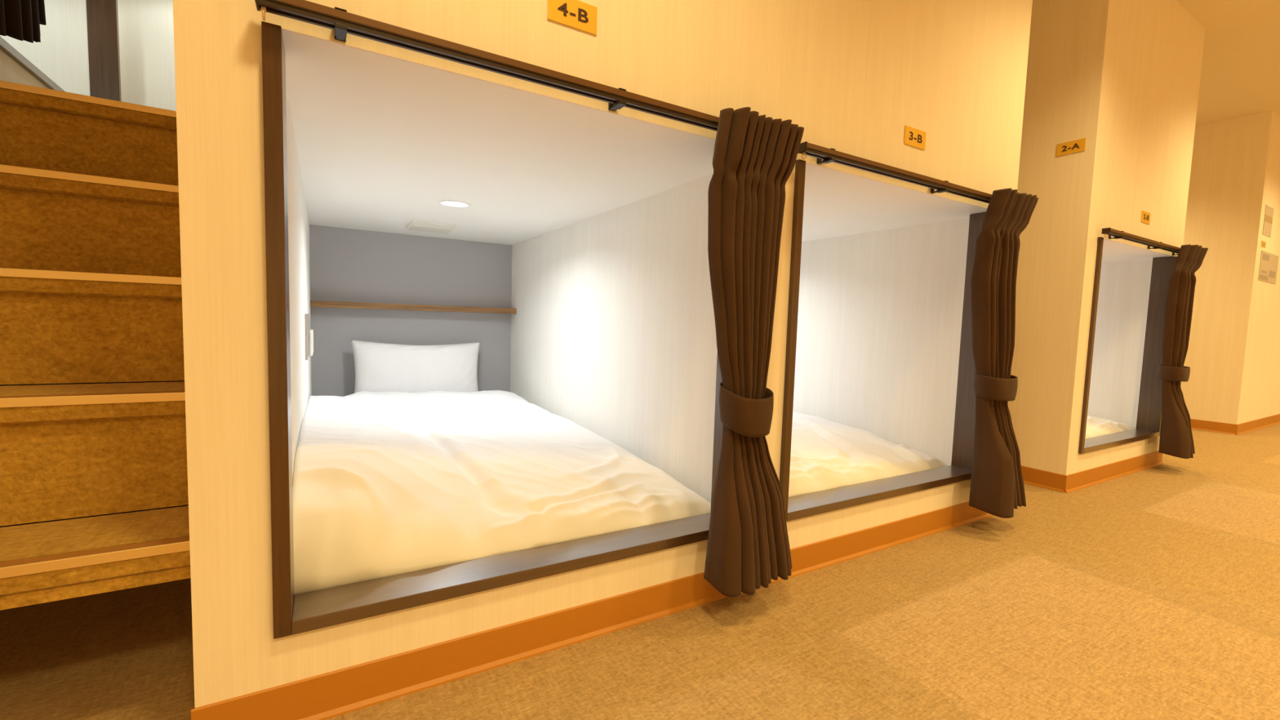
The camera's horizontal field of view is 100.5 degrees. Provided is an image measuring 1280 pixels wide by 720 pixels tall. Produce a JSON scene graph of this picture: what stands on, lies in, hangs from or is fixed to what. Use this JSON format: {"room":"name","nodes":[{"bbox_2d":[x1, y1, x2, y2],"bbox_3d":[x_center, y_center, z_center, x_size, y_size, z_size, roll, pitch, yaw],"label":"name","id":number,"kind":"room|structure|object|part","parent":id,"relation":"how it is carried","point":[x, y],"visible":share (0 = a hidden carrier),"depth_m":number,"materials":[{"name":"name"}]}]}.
{"room":"dormitory","nodes":[
{"label":"dormitory","id":0,"kind":"room"},
{"bbox_2d":[0,0,89,96],"bbox_3d":[-2.781,-1.382,2.076,0.912,0.906,0.028,-1,5,-31],"label":"wall","id":1,"kind":"structure","parent":0,"point":[61,54],"depth_m":2.26,"materials":[{"name":"white paint"}]},
{"bbox_2d":[0,9,132,386],"bbox_3d":[-1.753,-0.607,1.333,0.083,2.280,2.560,-1,5,-31],"label":"wall","id":2,"kind":"structure","parent":0,"point":[11,71],"depth_m":1.59,"materials":[{"name":"white paint"}]},
{"bbox_2d":[0,0,46,43],"bbox_3d":[-1.943,-1.295,1.834,0.115,0.856,1.280,-1,5,-31],"label":"curtain","id":3,"kind":"object","parent":2,"relation":"hanging from","point":[20,20],"visible":1,"depth_m":1.41,"materials":[{"name":"black fabric"}]},
{"bbox_2d":[0,0,121,101],"bbox_3d":[-2.070,-1.357,1.864,0.095,0.878,1.109,-1,5,-31],"label":"frame","id":4,"kind":"object","parent":2,"relation":"attached to","point":[102,15],"visible":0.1,"depth_m":2.32,"materials":[{"name":"brown wood"}]},
{"bbox_3d":[-2.077,-0.930,1.884,0.095,0.024,1.085,-1,5,-31],"label":"sill","id":5,"kind":"part","parent":4,"relation":"part of","materials":[{"name":"brown wood"}]},
{"bbox_2d":[117,0,184,382],"bbox_3d":[-2.155,-0.712,2.601,0.688,2.280,0.040,-1,5,-31],"label":"wall","id":6,"kind":"structure","parent":0,"point":[145,27],"depth_m":2.45,"materials":[{"name":"white paint"}]},
{"bbox_2d":[285,83,311,487],"bbox_3d":[-1.127,-0.063,1.778,0.012,1.049,2.035,-1,5,-31],"label":"wall","id":7,"kind":"structure","parent":0,"point":[299,246],"depth_m":1.32,"materials":[{"name":"white paint"}]},
{"bbox_2d":[304,313,313,359],"bbox_3d":[-1.259,-0.096,2.029,0.018,0.160,0.470,-1,5,-31],"label":"panel","id":8,"kind":"object","parent":7,"relation":"attached to","point":[308,334],"visible":1,"depth_m":1.97,"materials":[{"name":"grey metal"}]},
{"bbox_3d":[-1.243,-0.093,1.991,0.006,0.158,0.390,-1,5,-31],"label":"plate","id":9,"kind":"part","parent":8,"relation":"part of","materials":[{"name":"white plastic"}]},
{"bbox_2d":[309,224,511,396],"bbox_3d":[-1.212,-0.149,2.925,1.037,1.049,0.030,-1,5,-31],"label":"wall","id":10,"kind":"structure","parent":0,"point":[347,264],"depth_m":2.85,"materials":[{"name":"grey paint"}]},
{"bbox_2d":[310,300,516,314],"bbox_3d":[-1.174,-0.280,2.859,1.012,0.031,0.100,-1,5,-31],"label":"wall shelf","id":11,"kind":"object","parent":10,"relation":"attached to","point":[313,303],"visible":1,"depth_m":2.78,"materials":[{"name":"brown wood"}]},
{"bbox_2d":[281,30,715,244],"bbox_3d":[-0.658,-0.604,1.980,1.037,0.030,2.142,-1,5,-31],"label":"ceiling","id":12,"kind":"structure","parent":0,"point":[381,140],"depth_m":1.37,"materials":[{"name":"white paint"}]},
{"bbox_2d":[405,220,457,234],"bbox_3d":[-0.996,-0.631,2.537,0.196,0.018,0.208,-1,5,-31],"label":"ceiling vent","id":13,"kind":"object","parent":12,"relation":"in","point":[415,225],"visible":1,"depth_m":2.50,"materials":[{"name":"white plastic"}]},
{"bbox_2d":[438,200,470,207],"bbox_3d":[-0.704,-0.606,2.022,0.115,0.031,0.115,-1,5,-31],"label":"recessed light","id":14,"kind":"object","parent":12,"relation":"in","point":[448,203],"visible":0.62,"depth_m":2.05,"materials":[{"name":"white"}]},
{"bbox_2d":[510,174,717,503],"bbox_3d":[-0.245,-0.073,2.301,0.012,1.049,2.035,-1,5,-31],"label":"wall","id":15,"kind":"structure","parent":0,"point":[613,330],"depth_m":1.93,"materials":[{"name":"white paint"}]},
{"bbox_2d":[0,422,1279,719],"bbox_3d":[2.558,0.610,2.510,11.700,0.050,6.800,-1,5,-31],"label":"floor","id":16,"kind":"structure","parent":0,"point":[1153,593],"depth_m":1.16,"materials":[{"name":"carpet"}]},
{"bbox_2d":[173,0,1205,707],"bbox_3d":[1.095,-0.554,1.817,4.100,2.280,0.083,-1,5,-31],"label":"wall","id":17,"kind":"structure","parent":0,"point":[851,73],"depth_m":1.17,"materials":[{"name":"beige paint"}]},
{"bbox_2d":[254,0,719,131],"bbox_3d":[-0.091,-0.515,1.040,1.073,0.041,0.049,-1,5,-31],"label":"rail","id":18,"kind":"object","parent":17,"relation":"attached to","point":[343,22],"visible":0.78,"depth_m":0.90,"materials":[{"name":"brown metal"}]},
{"bbox_2d":[703,106,804,597],"bbox_3d":[0.271,-0.011,1.231,0.268,1.066,0.141,-1,5,-31],"label":"curtain","id":19,"kind":"object","parent":18,"relation":"hanging from","point":[754,157],"visible":1,"depth_m":1.20,"materials":[{"name":"brown fabric"}]},
{"bbox_2d":[261,21,723,639],"bbox_3d":[-0.174,-0.035,1.104,0.977,0.946,0.095,-1,5,-31],"label":"frame","id":20,"kind":"object","parent":17,"relation":"attached to","point":[292,614],"visible":0.56,"depth_m":0.89,"materials":[{"name":"brown wood"}]},
{"bbox_3d":[-0.188,0.425,1.137,0.928,0.024,0.095,-1,5,-31],"label":"sill","id":21,"kind":"part","parent":20,"relation":"part of","materials":[{"name":"brown wood"}]},
{"bbox_2d":[547,0,597,35],"bbox_3d":[-0.129,-0.671,1.029,0.102,0.052,0.004,-1,5,-31],"label":"number sign","id":22,"kind":"object","parent":17,"relation":"attached to","point":[575,14],"visible":1,"depth_m":1.03,"materials":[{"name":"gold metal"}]},
{"bbox_2d":[191,501,994,719],"bbox_3d":[0.325,0.558,1.406,2.342,0.075,0.012,-1,5,-31],"label":"baseboard","id":23,"kind":"structure","parent":17,"relation":"attached to","point":[327,695],"depth_m":1.06,"materials":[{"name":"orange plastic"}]},
{"bbox_2d":[779,159,986,521],"bbox_3d":[0.794,-0.046,1.678,0.999,0.946,0.095,-1,5,-31],"label":"frame","id":24,"kind":"object","parent":17,"relation":"attached to","point":[797,507],"visible":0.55,"depth_m":1.66,"materials":[{"name":"brown wood"}]},
{"bbox_3d":[0.780,0.414,1.711,0.950,0.024,0.095,-1,5,-31],"label":"sill","id":25,"kind":"part","parent":24,"relation":"part of","materials":[{"name":"brown wood"}]},
{"bbox_2d":[797,141,991,203],"bbox_3d":[0.881,-0.526,1.615,1.125,0.041,0.049,-1,5,-31],"label":"rail","id":26,"kind":"object","parent":17,"relation":"attached to","point":[828,155],"visible":0.72,"depth_m":1.48,"materials":[{"name":"brown metal"}]},
{"bbox_2d":[968,188,1038,518],"bbox_3d":[1.234,-0.022,1.800,0.317,1.066,0.152,-2,6,-42],"label":"curtain","id":27,"kind":"object","parent":26,"relation":"hanging from","point":[997,488],"visible":1,"depth_m":1.76,"materials":[{"name":"brown fabric"}]},
{"bbox_2d":[903,124,926,150],"bbox_3d":[0.826,-0.666,1.597,0.102,0.052,0.004,-1,5,-31],"label":"number sign","id":28,"kind":"object","parent":17,"relation":"attached to","point":[914,137],"visible":1,"depth_m":1.59,"materials":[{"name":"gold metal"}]},
{"bbox_2d":[1063,450,1163,493],"bbox_3d":[2.351,0.533,2.607,1.165,0.075,0.012,-1,5,-31],"label":"baseboard","id":29,"kind":"structure","parent":17,"relation":"attached to","point":[1088,477],"depth_m":2.55,"materials":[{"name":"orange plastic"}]},
{"bbox_2d":[1078,236,1177,453],"bbox_3d":[2.354,-0.065,2.602,0.963,0.946,0.095,-1,5,-31],"label":"frame","id":30,"kind":"object","parent":17,"relation":"attached to","point":[1149,406],"visible":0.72,"depth_m":2.82,"materials":[{"name":"brown wood"}]},
{"bbox_3d":[2.339,0.395,2.635,0.914,0.024,0.095,-1,5,-31],"label":"sill","id":31,"kind":"part","parent":30,"relation":"part of","materials":[{"name":"brown wood"}]},
{"bbox_2d":[1101,227,1180,255],"bbox_3d":[2.422,-0.545,2.529,1.062,0.041,0.049,-1,5,-31],"label":"rail","id":32,"kind":"object","parent":17,"relation":"attached to","point":[1110,232],"visible":0.9,"depth_m":2.42,"materials":[{"name":"brown metal"}]},
{"bbox_3d":[2.428,-0.556,2.521,1.059,0.012,0.026,-1,5,-31],"label":"rail","id":33,"kind":"part","parent":32,"relation":"part of","materials":[{"name":"brown metal"}]},
{"bbox_2d":[1158,244,1208,458],"bbox_3d":[2.759,-0.042,2.706,0.324,1.064,0.156,-2,6,-42],"label":"curtain","id":34,"kind":"object","parent":32,"relation":"hanging from","point":[1176,439],"visible":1,"depth_m":2.66,"materials":[{"name":"brown fabric"}]},
{"bbox_2d":[1141,210,1151,224],"bbox_3d":[2.410,-0.679,2.536,0.102,0.052,0.004,-1,5,-31],"label":"number sign","id":35,"kind":"object","parent":17,"relation":"attached to","point":[1145,216],"visible":1,"depth_m":2.53,"materials":[{"name":"gold metal"}]},
{"bbox_2d":[792,217,969,465],"bbox_3d":[0.717,-0.085,2.872,0.012,1.049,2.035,-1,5,-31],"label":"wall","id":36,"kind":"structure","parent":0,"point":[880,313],"depth_m":2.28,"materials":[{"name":"white paint"}]},
{"bbox_2d":[801,163,986,242],"bbox_3d":[0.288,-0.616,2.541,1.076,0.030,2.142,-1,5,-31],"label":"ceiling","id":37,"kind":"structure","parent":0,"point":[837,203],"depth_m":1.85,"materials":[{"name":"white paint"}]},
{"bbox_2d":[1008,0,1106,470],"bbox_3d":[1.291,-0.652,3.256,0.020,2.280,2.354,-1,5,-31],"label":"wall","id":38,"kind":"structure","parent":0,"point":[1066,37],"depth_m":2.36,"materials":[{"name":"beige paint"}]},
{"bbox_2d":[1021,465,1065,492],"bbox_3d":[1.738,0.523,2.494,0.012,0.075,0.420,-1,5,-31],"label":"baseboard","id":39,"kind":"structure","parent":38,"relation":"attached to","point":[1038,477],"depth_m":2.38,"materials":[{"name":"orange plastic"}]},
{"bbox_2d":[1056,137,1085,156],"bbox_3d":[1.849,-0.913,2.285,0.004,0.052,0.102,-1,5,-31],"label":"number sign","id":40,"kind":"object","parent":38,"relation":"attached to","point":[1077,145],"visible":1,"depth_m":2.28,"materials":[{"name":"gold metal"}]},
{"bbox_2d":[1087,259,1152,428],"bbox_3d":[2.278,-0.104,3.796,0.012,1.049,2.035,-1,5,-31],"label":"wall","id":41,"kind":"structure","parent":0,"point":[1124,287],"depth_m":3.03,"materials":[{"name":"white paint"}]},
{"bbox_2d":[1101,239,1171,262],"bbox_3d":[1.847,-0.634,3.465,1.080,0.030,2.142,-1,5,-31],"label":"ceiling","id":42,"kind":"structure","parent":0,"point":[1113,251],"depth_m":2.72,"materials":[{"name":"white paint"}]},
{"bbox_2d":[1180,110,1274,424],"bbox_3d":[3.606,-0.714,5.091,0.060,2.280,3.035,-1,5,-31],"label":"wall","id":43,"kind":"structure","parent":0,"point":[1229,165],"depth_m":3.90,"materials":[{"name":"beige paint"}]},
{"bbox_2d":[1190,418,1236,435],"bbox_3d":[3.544,0.386,5.149,0.012,0.075,3.024,-1,5,-31],"label":"baseboard","id":44,"kind":"structure","parent":43,"relation":"attached to","point":[1218,427],"depth_m":3.95,"materials":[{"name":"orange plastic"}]},
{"bbox_2d":[1176,0,1279,126],"bbox_3d":[2.630,-1.713,2.342,11.700,0.050,6.800,-1,5,-31],"label":"ceiling","id":45,"kind":"structure","parent":0,"point":[1240,77],"depth_m":3.02,"materials":[{"name":"beige paint"}]},
{"bbox_2d":[1239,112,1279,423],"bbox_3d":[5.847,-0.616,4.695,3.389,2.280,0.060,-1,5,-31],"label":"wall","id":46,"kind":"structure","parent":0,"point":[1261,388],"depth_m":4.00,"materials":[{"name":"beige paint"}]},
{"bbox_2d":[1235,413,1279,435],"bbox_3d":[5.799,0.487,4.725,3.443,0.075,0.012,-1,5,-31],"label":"baseboard","id":47,"kind":"structure","parent":46,"relation":"attached to","point":[1252,425],"depth_m":4.12,"materials":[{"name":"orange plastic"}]},
{"bbox_2d":[1261,240,1266,248],"bbox_3d":[4.489,-0.833,3.832,0.110,0.041,0.003,-1,5,-31],"label":"sign","id":48,"kind":"object","parent":46,"relation":"attached to","point":[1263,243],"visible":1,"depth_m":3.83,"materials":[{"name":"gold metal"}]},
{"bbox_2d":[1262,204,1273,237],"bbox_3d":[4.542,-1.002,3.848,0.220,0.207,0.003,-1,5,-31],"label":"notice sign","id":49,"kind":"object","parent":46,"relation":"attached to","point":[1268,213],"visible":1,"depth_m":3.84,"materials":[{"name":"beige paper"}]},
{"bbox_2d":[1257,250,1279,284],"bbox_3d":[4.668,-0.685,3.953,0.492,0.212,0.003,-1,5,-31],"label":"notice sign","id":50,"kind":"object","parent":46,"relation":"attached to","point":[1268,262],"visible":1,"depth_m":3.94,"materials":[{"name":"beige paper"}]},
{"bbox_3d":[-0.703,0.470,2.079,1.037,0.030,2.035,-1,5,-31],"label":"floor","id":51,"kind":"structure","parent":0,"visible":0},
{"bbox_3d":[-0.701,0.403,2.072,0.999,0.103,2.014,-1,5,-31],"label":"mattress","id":52,"kind":"object","parent":51,"relation":"on","visible":0},
{"bbox_2d":[350,339,479,393],"bbox_3d":[-1.161,0.084,2.802,0.641,0.374,0.160,0,5,-28],"label":"pillow","id":53,"kind":"object","parent":52,"relation":"on","point":[379,366],"visible":0.72,"depth_m":2.74,"materials":[{"name":"white fabric"}]},
{"bbox_2d":[292,390,711,595],"bbox_3d":[-0.641,0.250,1.946,0.988,0.223,1.774,-1,5,-31],"label":"duvet","id":54,"kind":"object","parent":52,"relation":"on","point":[385,484],"visible":0.98,"depth_m":1.28,"materials":[{"name":"white fabric"}]},
{"bbox_3d":[0.243,0.458,2.639,1.076,0.030,2.035,-1,5,-31],"label":"floor","id":55,"kind":"structure","parent":0,"visible":0},
{"bbox_3d":[0.245,0.392,2.633,1.038,0.103,2.014,-1,5,-31],"label":"mattress","id":56,"kind":"object","parent":55,"relation":"on","visible":0},
{"bbox_2d":[788,412,950,497],"bbox_3d":[0.304,0.278,2.510,1.026,0.146,1.774,-1,5,-31],"label":"duvet","id":57,"kind":"object","parent":56,"relation":"on","point":[825,454],"visible":0.2,"depth_m":1.90,"materials":[{"name":"white fabric"}]},
{"bbox_3d":[1.802,0.440,3.563,1.080,0.030,2.035,-1,5,-31],"label":"floor","id":58,"kind":"structure","parent":0,"visible":0},
{"bbox_3d":[1.804,0.373,3.557,1.042,0.103,2.014,-1,5,-31],"label":"mattress","id":59,"kind":"object","parent":58,"relation":"on","visible":0},
{"bbox_2d":[1084,414,1134,438],"bbox_3d":[1.862,0.262,3.434,1.030,0.139,1.774,-1,5,-31],"label":"duvet","id":60,"kind":"object","parent":59,"relation":"on","point":[1095,426],"visible":0.1,"depth_m":2.82,"materials":[{"name":"white fabric"}]},
{"bbox_3d":[-1.351,0.415,1.350,0.605,0.264,0.020,-1,5,-31],"label":"wall","id":61,"kind":"structure","parent":0,"visible":0},
{"bbox_2d":[0,80,191,610],"bbox_3d":[-1.538,-0.197,1.653,0.603,0.930,2.289,-1,5,-31],"label":"staircase","id":62,"kind":"structure","parent":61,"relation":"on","point":[94,497],"depth_m":1.02,"materials":[{"name":"wood"}]}
]}

